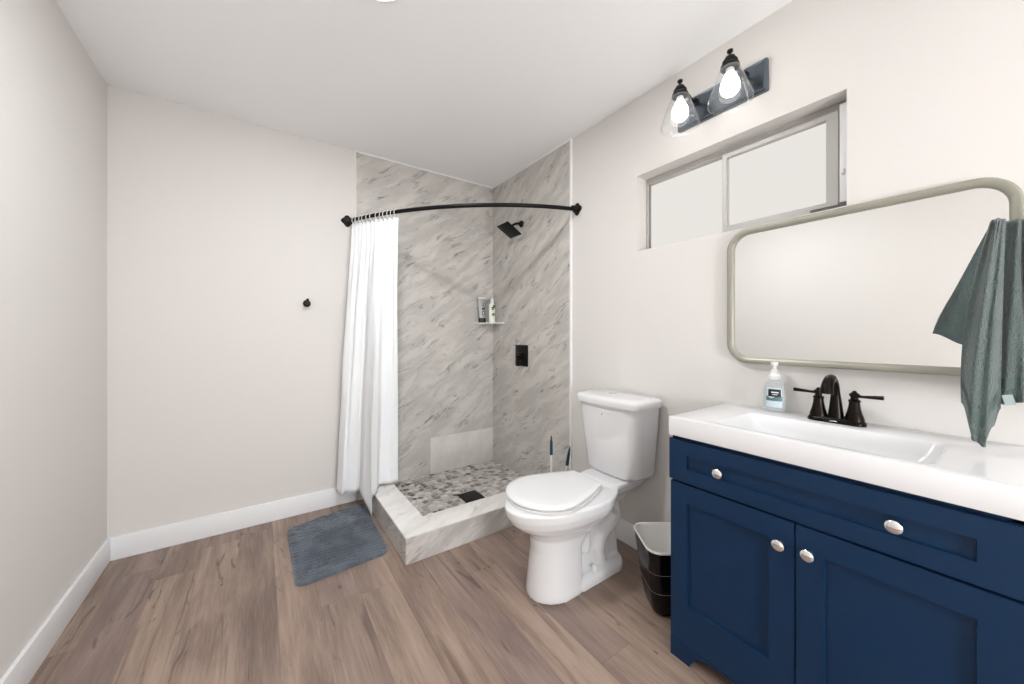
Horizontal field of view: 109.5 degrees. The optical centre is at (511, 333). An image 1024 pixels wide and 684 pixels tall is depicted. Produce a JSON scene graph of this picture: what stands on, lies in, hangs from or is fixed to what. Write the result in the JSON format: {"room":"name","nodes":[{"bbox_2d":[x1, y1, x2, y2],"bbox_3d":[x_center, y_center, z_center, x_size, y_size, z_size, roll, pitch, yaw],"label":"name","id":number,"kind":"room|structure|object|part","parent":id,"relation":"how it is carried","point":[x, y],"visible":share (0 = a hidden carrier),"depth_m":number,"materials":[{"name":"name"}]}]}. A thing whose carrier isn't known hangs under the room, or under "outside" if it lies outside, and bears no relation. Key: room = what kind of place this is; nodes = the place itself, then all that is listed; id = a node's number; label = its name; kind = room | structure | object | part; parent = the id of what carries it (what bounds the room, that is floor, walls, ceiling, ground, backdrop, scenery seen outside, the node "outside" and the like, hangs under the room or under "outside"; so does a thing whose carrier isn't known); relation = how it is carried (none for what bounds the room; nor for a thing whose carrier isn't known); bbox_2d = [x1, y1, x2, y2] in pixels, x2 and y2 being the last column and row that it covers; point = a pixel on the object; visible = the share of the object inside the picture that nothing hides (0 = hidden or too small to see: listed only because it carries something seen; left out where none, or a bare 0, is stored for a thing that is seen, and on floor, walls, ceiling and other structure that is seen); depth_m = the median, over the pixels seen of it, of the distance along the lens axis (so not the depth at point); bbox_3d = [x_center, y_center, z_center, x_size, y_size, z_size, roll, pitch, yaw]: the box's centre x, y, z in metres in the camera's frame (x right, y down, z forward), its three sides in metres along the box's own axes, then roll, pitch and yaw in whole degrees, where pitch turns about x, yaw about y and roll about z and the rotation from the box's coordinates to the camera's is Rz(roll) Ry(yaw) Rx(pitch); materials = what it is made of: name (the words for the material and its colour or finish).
{"room":"bathroom","nodes":[
{"label":"bathroom","id":0,"kind":"room"},
{"bbox_2d":[0,0,106,678],"bbox_3d":[-0.787,-0.057,-0.112,0.120,2.443,4.700,0,0,-35],"label":"wall","id":1,"kind":"structure","parent":0,"point":[53,95],"depth_m":1.34,"materials":[{"name":"white paint"}]},
{"bbox_2d":[0,537,110,683],"bbox_3d":[-0.732,1.105,-0.074,0.014,0.119,4.700,0,0,-35],"label":"baseboard","id":2,"kind":"structure","parent":1,"relation":"attached to","point":[24,667],"depth_m":1.36,"materials":[{"name":"white paint"}]},
{"bbox_2d":[107,85,492,537],"bbox_3d":[-1.150,-0.057,2.561,2.566,2.443,0.132,0,0,-35],"label":"wall","id":3,"kind":"structure","parent":0,"point":[224,389],"depth_m":2.21,"materials":[{"name":"white paint"}]},
{"bbox_2d":[110,487,354,560],"bbox_3d":[-1.578,1.105,2.190,1.173,0.119,0.014,0,0,-35],"label":"baseboard","id":4,"kind":"structure","parent":3,"relation":"attached to","point":[147,540],"depth_m":2.10,"materials":[{"name":"white paint"}]},
{"bbox_2d":[303,298,310,306],"bbox_3d":[-1.328,-0.201,2.344,0.046,0.054,0.046,0,0,-35],"label":"robe hook","id":5,"kind":"object","parent":3,"relation":"attached to","point":[306,303],"visible":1,"depth_m":2.33,"materials":[{"name":"black metal"}]},
{"bbox_2d":[355,150,355,500],"bbox_3d":[-1.092,-0.057,2.527,0.005,2.443,0.014,0,0,-35],"label":"trim","id":6,"kind":"structure","parent":3,"relation":"attached to","point":[355,150],"depth_m":2.52,"materials":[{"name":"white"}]},
{"bbox_2d":[356,150,492,188],"bbox_3d":[-0.630,-1.272,2.846,1.121,0.011,0.015,0,0,-35],"label":"trim","id":7,"kind":"structure","parent":3,"relation":"attached to","point":[356,150],"depth_m":2.79,"materials":[{"name":"white"}]},
{"bbox_2d":[341,203,581,226],"bbox_3d":[-0.371,-0.789,2.318,1.626,0.104,0.252,0,0,6],"label":"curtain rod","id":8,"kind":"object","parent":3,"relation":"attached to","point":[347,221],"visible":0.98,"depth_m":2.24,"materials":[{"name":"black metal"}]},
{"bbox_2d":[474,323,503,323],"bbox_3d":[-0.193,-0.089,3.033,0.189,0.008,0.181,0,0,-35],"label":"corner shelf","id":9,"kind":"object","parent":3,"relation":"attached to","point":[474,323],"visible":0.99,"depth_m":3.03,"materials":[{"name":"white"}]},
{"bbox_2d":[478,297,486,322],"bbox_3d":[-0.251,-0.201,3.066,0.080,0.216,0.038,0,0,-35],"label":"tube","id":10,"kind":"object","parent":9,"relation":"on","point":[481,300],"visible":1,"depth_m":3.05,"materials":[{"name":"grey plastic"}]},
{"bbox_2d":[489,299,494,322],"bbox_3d":[-0.170,-0.196,3.093,0.064,0.206,0.040,0,0,-35],"label":"lotion bottle","id":11,"kind":"object","parent":9,"relation":"on","point":[491,305],"visible":1,"depth_m":3.07,"materials":[{"name":"white plastic"}]},
{"bbox_2d":[28,499,733,683],"bbox_3d":[0.218,1.215,0.584,2.566,0.100,4.940,0,0,-35],"label":"floor","id":12,"kind":"structure","parent":0,"point":[225,608],"depth_m":1.45,"materials":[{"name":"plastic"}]},
{"bbox_2d":[287,503,387,585],"bbox_3d":[-1.001,1.152,2.060,0.463,0.025,0.693,0,0,-35],"label":"bath mat","id":13,"kind":"object","parent":12,"relation":"on","point":[322,547],"visible":1,"depth_m":1.97,"materials":[{"name":"grey fabric"}]},
{"bbox_2d":[372,460,521,564],"bbox_3d":[-0.349,1.097,2.487,1.068,0.136,0.900,0,0,-35],"label":"shower base","id":14,"kind":"object","parent":12,"relation":"on","point":[423,517],"visible":0.72,"depth_m":2.16,"materials":[{"name":"stone"}]},
{"bbox_2d":[550,436,552,471],"bbox_3d":[0.235,0.887,2.163,0.100,0.555,0.100,0,0,-35],"label":"toilet brush","id":15,"kind":"object","parent":12,"relation":"on","point":[551,441],"visible":0.29,"depth_m":2.16,"materials":[{"name":"white plastic"}]},
{"bbox_2d":[565,447,569,470],"bbox_3d":[0.319,0.933,2.307,0.111,0.464,0.111,0,0,10],"label":"plunger","id":16,"kind":"object","parent":12,"relation":"on","point":[568,453],"visible":0.21,"depth_m":2.25,"materials":[{"name":"teal plastic"}]},
{"bbox_2d":[505,389,661,604],"bbox_3d":[0.312,0.742,1.757,0.795,0.847,0.426,0,0,-35],"label":"toilet","id":17,"kind":"object","parent":12,"relation":"on","point":[570,518],"visible":1,"depth_m":1.71,"materials":[{"name":"white ceramic"}]},
{"bbox_3d":[0.191,0.738,1.687,0.449,0.013,0.372,0,0,-35],"label":"seat","id":18,"kind":"part","parent":17,"relation":"part of","materials":[{"name":"white plastic"}]},
{"bbox_3d":[0.190,0.719,1.686,0.452,0.018,0.372,0,0,-35],"label":"lid","id":19,"kind":"part","parent":17,"relation":"part of","materials":[{"name":"white plastic"}]},
{"bbox_3d":[0.313,0.949,1.754,0.795,0.432,0.374,0,0,-35],"label":"bowl","id":20,"kind":"part","parent":17,"relation":"part of","materials":[{"name":"white ceramic"}]},
{"bbox_3d":[0.542,0.345,1.917,0.232,0.044,0.426,0,0,-35],"label":"tank lid","id":21,"kind":"part","parent":17,"relation":"part of","materials":[{"name":"white ceramic"}]},
{"bbox_3d":[0.549,0.549,1.921,0.215,0.363,0.396,0,0,-35],"label":"tank","id":22,"kind":"part","parent":17,"relation":"part of","materials":[{"name":"white ceramic"}]},
{"bbox_2d":[634,522,670,616],"bbox_3d":[0.656,1.019,1.556,0.215,0.292,0.241,0,0,0],"label":"waste bin","id":23,"kind":"object","parent":12,"relation":"on","point":[653,539],"visible":0.6,"depth_m":1.50,"materials":[{"name":"black plastic"}]},
{"bbox_2d":[669,435,1023,683],"bbox_3d":[0.964,0.766,1.132,0.472,0.798,0.758,0,0,-35],"label":"vanity cabinet","id":24,"kind":"object","parent":12,"relation":"on","point":[782,572],"visible":0.98,"depth_m":0.95,"materials":[{"name":"blue paint"}]},
{"bbox_3d":[0.669,0.454,1.175,0.028,0.031,0.031,0,0,-35],"label":"knob","id":25,"kind":"part","parent":24,"relation":"part of","materials":[{"name":"silver metal"}]},
{"bbox_3d":[0.691,0.816,1.172,0.014,0.566,0.374,0,0,-35],"label":"door","id":26,"kind":"part","parent":24,"relation":"part of","materials":[{"name":"blue paint"}]},
{"bbox_3d":[0.762,0.603,1.034,0.028,0.031,0.031,0,0,-35],"label":"knob","id":27,"kind":"part","parent":24,"relation":"part of","materials":[{"name":"silver metal"}]},
{"bbox_3d":[0.800,0.599,0.979,0.028,0.031,0.031,0,0,-35],"label":"knob","id":28,"kind":"part","parent":24,"relation":"part of","materials":[{"name":"silver metal"}]},
{"bbox_2d":[669,403,1023,520],"bbox_3d":[0.971,0.348,1.135,0.459,0.099,0.756,0,0,-35],"label":"sink","id":29,"kind":"object","parent":24,"relation":"in","point":[956,470],"visible":0.99,"depth_m":0.98,"materials":[{"name":"white ceramic"}]},
{"bbox_2d":[766,362,785,412],"bbox_3d":[1.010,0.204,1.391,0.059,0.190,0.068,0,0,-4],"label":"soap dispenser","id":30,"kind":"object","parent":29,"relation":"on","point":[774,395],"visible":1,"depth_m":1.37,"materials":[{"name":"white plastic"}]},
{"bbox_3d":[0.995,0.225,1.371,0.041,0.028,0.006,0,0,44],"label":"label panel","id":31,"kind":"part","parent":30,"relation":"part of","materials":[{"name":"black"}]},
{"bbox_2d":[793,374,883,426],"bbox_3d":[1.089,0.216,1.218,0.165,0.166,0.176,0,0,8],"label":"faucet","id":32,"kind":"object","parent":29,"relation":"on","point":[830,385],"visible":1,"depth_m":1.20,"materials":[{"name":"brown metal"}]},
{"bbox_3d":[1.045,0.202,1.287,0.010,0.016,0.070,0,0,-42],"label":"lever","id":33,"kind":"part","parent":32,"relation":"part of","materials":[{"name":"brown metal"}]},
{"bbox_3d":[1.069,0.238,1.261,0.051,0.102,0.051,0,0,-35],"label":"handle post","id":34,"kind":"part","parent":32,"relation":"part of","materials":[{"name":"brown metal"}]},
{"bbox_3d":[1.058,0.211,1.197,0.138,0.156,0.046,0,0,-35],"label":"spout","id":35,"kind":"part","parent":32,"relation":"part of","materials":[{"name":"brown metal"}]},
{"bbox_3d":[1.095,0.290,1.223,0.058,0.017,0.154,0,0,-35],"label":"plate","id":36,"kind":"part","parent":32,"relation":"part of","materials":[{"name":"brown metal"}]},
{"bbox_3d":[1.122,0.238,1.185,0.051,0.102,0.051,0,0,-35],"label":"handle post","id":37,"kind":"part","parent":32,"relation":"part of","materials":[{"name":"brown metal"}]},
{"bbox_3d":[1.138,0.202,1.154,0.010,0.016,0.070,0,0,-28],"label":"lever","id":38,"kind":"part","parent":32,"relation":"part of","materials":[{"name":"brown metal"}]},
{"bbox_3d":[0.797,0.452,1.017,0.017,0.146,0.758,0,0,-35],"label":"drawer","id":39,"kind":"part","parent":24,"relation":"part of","materials":[{"name":"blue paint"}]},
{"bbox_3d":[0.896,0.451,0.848,0.028,0.031,0.031,0,0,-35],"label":"knob","id":40,"kind":"part","parent":24,"relation":"part of","materials":[{"name":"silver metal"}]},
{"bbox_3d":[0.906,0.816,0.863,0.014,0.566,0.374,0,0,-35],"label":"door","id":41,"kind":"part","parent":24,"relation":"part of","materials":[{"name":"blue paint"}]},
{"bbox_2d":[55,0,792,186],"bbox_3d":[0.218,-1.328,0.584,2.566,0.100,4.940,0,0,-35],"label":"ceiling","id":42,"kind":"structure","parent":0,"point":[477,91],"depth_m":1.69,"materials":[{"name":"white paint"}]},
{"bbox_2d":[373,0,397,2],"bbox_3d":[-0.482,-1.274,1.272,0.242,0.008,0.242,0,0,-35],"label":"recessed light","id":43,"kind":"object","parent":42,"relation":"in","point":[382,1],"visible":1,"depth_m":1.38,"materials":[{"name":"white paint"}]},
{"bbox_2d":[493,0,1023,524],"bbox_3d":[1.219,-0.057,1.277,0.132,2.443,4.700,0,0,-35],"label":"wall","id":44,"kind":"structure","parent":0,"point":[933,90],"depth_m":1.65,"materials":[{"name":"white paint"}]},
{"bbox_2d":[497,220,523,238],"bbox_3d":[0.000,-0.812,2.761,0.183,0.133,0.146,0,0,-35],"label":"shower head","id":45,"kind":"object","parent":44,"relation":"attached to","point":[506,228],"visible":1,"depth_m":2.75},
{"bbox_2d":[515,345,527,366],"bbox_3d":[0.057,0.169,2.795,0.050,0.164,0.158,0,0,-35],"label":"shower valve","id":46,"kind":"object","parent":44,"relation":"attached to","point":[521,351],"visible":1,"depth_m":2.78,"materials":[{"name":"black metal"}]},
{"bbox_3d":[0.054,0.198,2.792,0.042,0.105,0.060,0,0,-35],"label":"valve handle","id":47,"kind":"part","parent":46,"relation":"part of","materials":[{"name":"black metal"}]},
{"bbox_2d":[493,139,569,187],"bbox_3d":[0.111,-1.272,2.769,0.015,0.011,0.960,0,0,-35],"label":"trim","id":48,"kind":"structure","parent":44,"relation":"attached to","point":[568,139],"depth_m":2.69,"materials":[{"name":"white"}]},
{"bbox_2d":[570,138,571,469],"bbox_3d":[0.386,-0.057,2.372,0.014,2.443,0.010,0,0,-35],"label":"trim","id":49,"kind":"structure","parent":44,"relation":"attached to","point":[570,138],"depth_m":2.37,"materials":[{"name":"white"}]},
{"bbox_2d":[616,518,636,549],"bbox_3d":[1.444,1.105,0.844,0.014,0.119,3.703,0,0,-35],"label":"baseboard","id":50,"kind":"structure","parent":44,"relation":"attached to","point":[625,532],"depth_m":2.00,"materials":[{"name":"white paint"}]},
{"bbox_2d":[660,48,768,132],"bbox_3d":[0.830,-1.019,1.541,0.230,0.214,0.378,0,0,-35],"label":"vanity light","id":51,"kind":"object","parent":44,"relation":"attached to","point":[734,90],"visible":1,"depth_m":1.55,"materials":[{"name":"grey metal"}]},
{"bbox_2d":[672,79,687,100],"bbox_3d":[0.745,-1.087,1.603,0.068,0.078,0.068,0,0,-35],"label":"socket","id":52,"kind":"object","parent":51,"relation":"attached to","point":[680,92],"depth_m":1.59,"materials":[{"name":"black metal"}]},
{"bbox_3d":[0.745,-0.987,1.603,0.070,0.091,0.070,0,0,-35],"label":"bulb","id":53,"kind":"part","parent":51,"relation":"part of","materials":[{"name":"white glass"}]},
{"bbox_3d":[0.798,-1.078,1.640,0.132,0.052,0.036,0,0,-35],"label":"lamp arm","id":54,"kind":"part","parent":51,"relation":"part of","materials":[{"name":"black"}]},
{"bbox_2d":[720,48,739,73],"bbox_3d":[0.863,-1.087,1.432,0.068,0.078,0.068,0,0,-35],"label":"socket","id":55,"kind":"object","parent":51,"relation":"attached to","point":[731,62],"depth_m":1.42,"materials":[{"name":"black metal"}]},
{"bbox_3d":[0.863,-0.987,1.432,0.070,0.091,0.070,0,0,-35],"label":"bulb","id":56,"kind":"part","parent":51,"relation":"part of","materials":[{"name":"white glass"}]},
{"bbox_3d":[0.916,-1.078,1.469,0.132,0.052,0.036,0,0,-35],"label":"lamp arm","id":57,"kind":"part","parent":51,"relation":"part of","materials":[{"name":"black"}]},
{"bbox_2d":[647,100,846,248],"bbox_3d":[0.986,-0.650,1.655,0.072,0.407,0.855,0,0,-35],"label":"window","id":58,"kind":"structure","parent":44,"relation":"in","point":[835,116],"depth_m":1.43,"materials":[{"name":"silver metal"}]},
{"bbox_3d":[1.088,-0.641,1.497,0.020,0.358,0.408,0,0,-35],"label":"sliding sash","id":59,"kind":"part","parent":58,"relation":"part of","materials":[{"name":"white glass"}]},
{"bbox_2d":[727,177,1023,375],"bbox_3d":[1.146,-0.157,1.260,0.029,0.558,0.740,0,0,-35],"label":"wall mirror","id":60,"kind":"object","parent":44,"relation":"attached to","point":[867,286],"visible":0.73,"depth_m":1.21,"materials":[{"name":"beige mirror"}]},
{"bbox_3d":[1.428,-0.275,0.789,0.103,0.048,0.460,0,0,-35],"label":"towel bar","id":61,"kind":"object","parent":44,"relation":"attached to","visible":0},
{"bbox_2d":[932,218,1023,446],"bbox_3d":[1.273,-0.003,0.882,0.314,0.568,0.132,0,0,39],"label":"hand towel","id":62,"kind":"object","parent":61,"relation":"hanging from","point":[984,313],"visible":1,"depth_m":0.90,"materials":[{"name":"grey fabric"}]},
{"bbox_3d":[-0.920,-0.766,2.376,0.004,0.052,0.042,0,0,30],"label":"curtain ring","id":63,"kind":"object","parent":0,"visible":0},
{"bbox_2d":[336,217,398,515],"bbox_3d":[-0.946,0.197,2.357,0.432,1.888,0.246,0,0,-7],"label":"shower curtain","id":64,"kind":"object","parent":63,"relation":"hanging from","point":[368,430],"visible":1,"depth_m":2.38,"materials":[{"name":"white fabric"}]}
]}

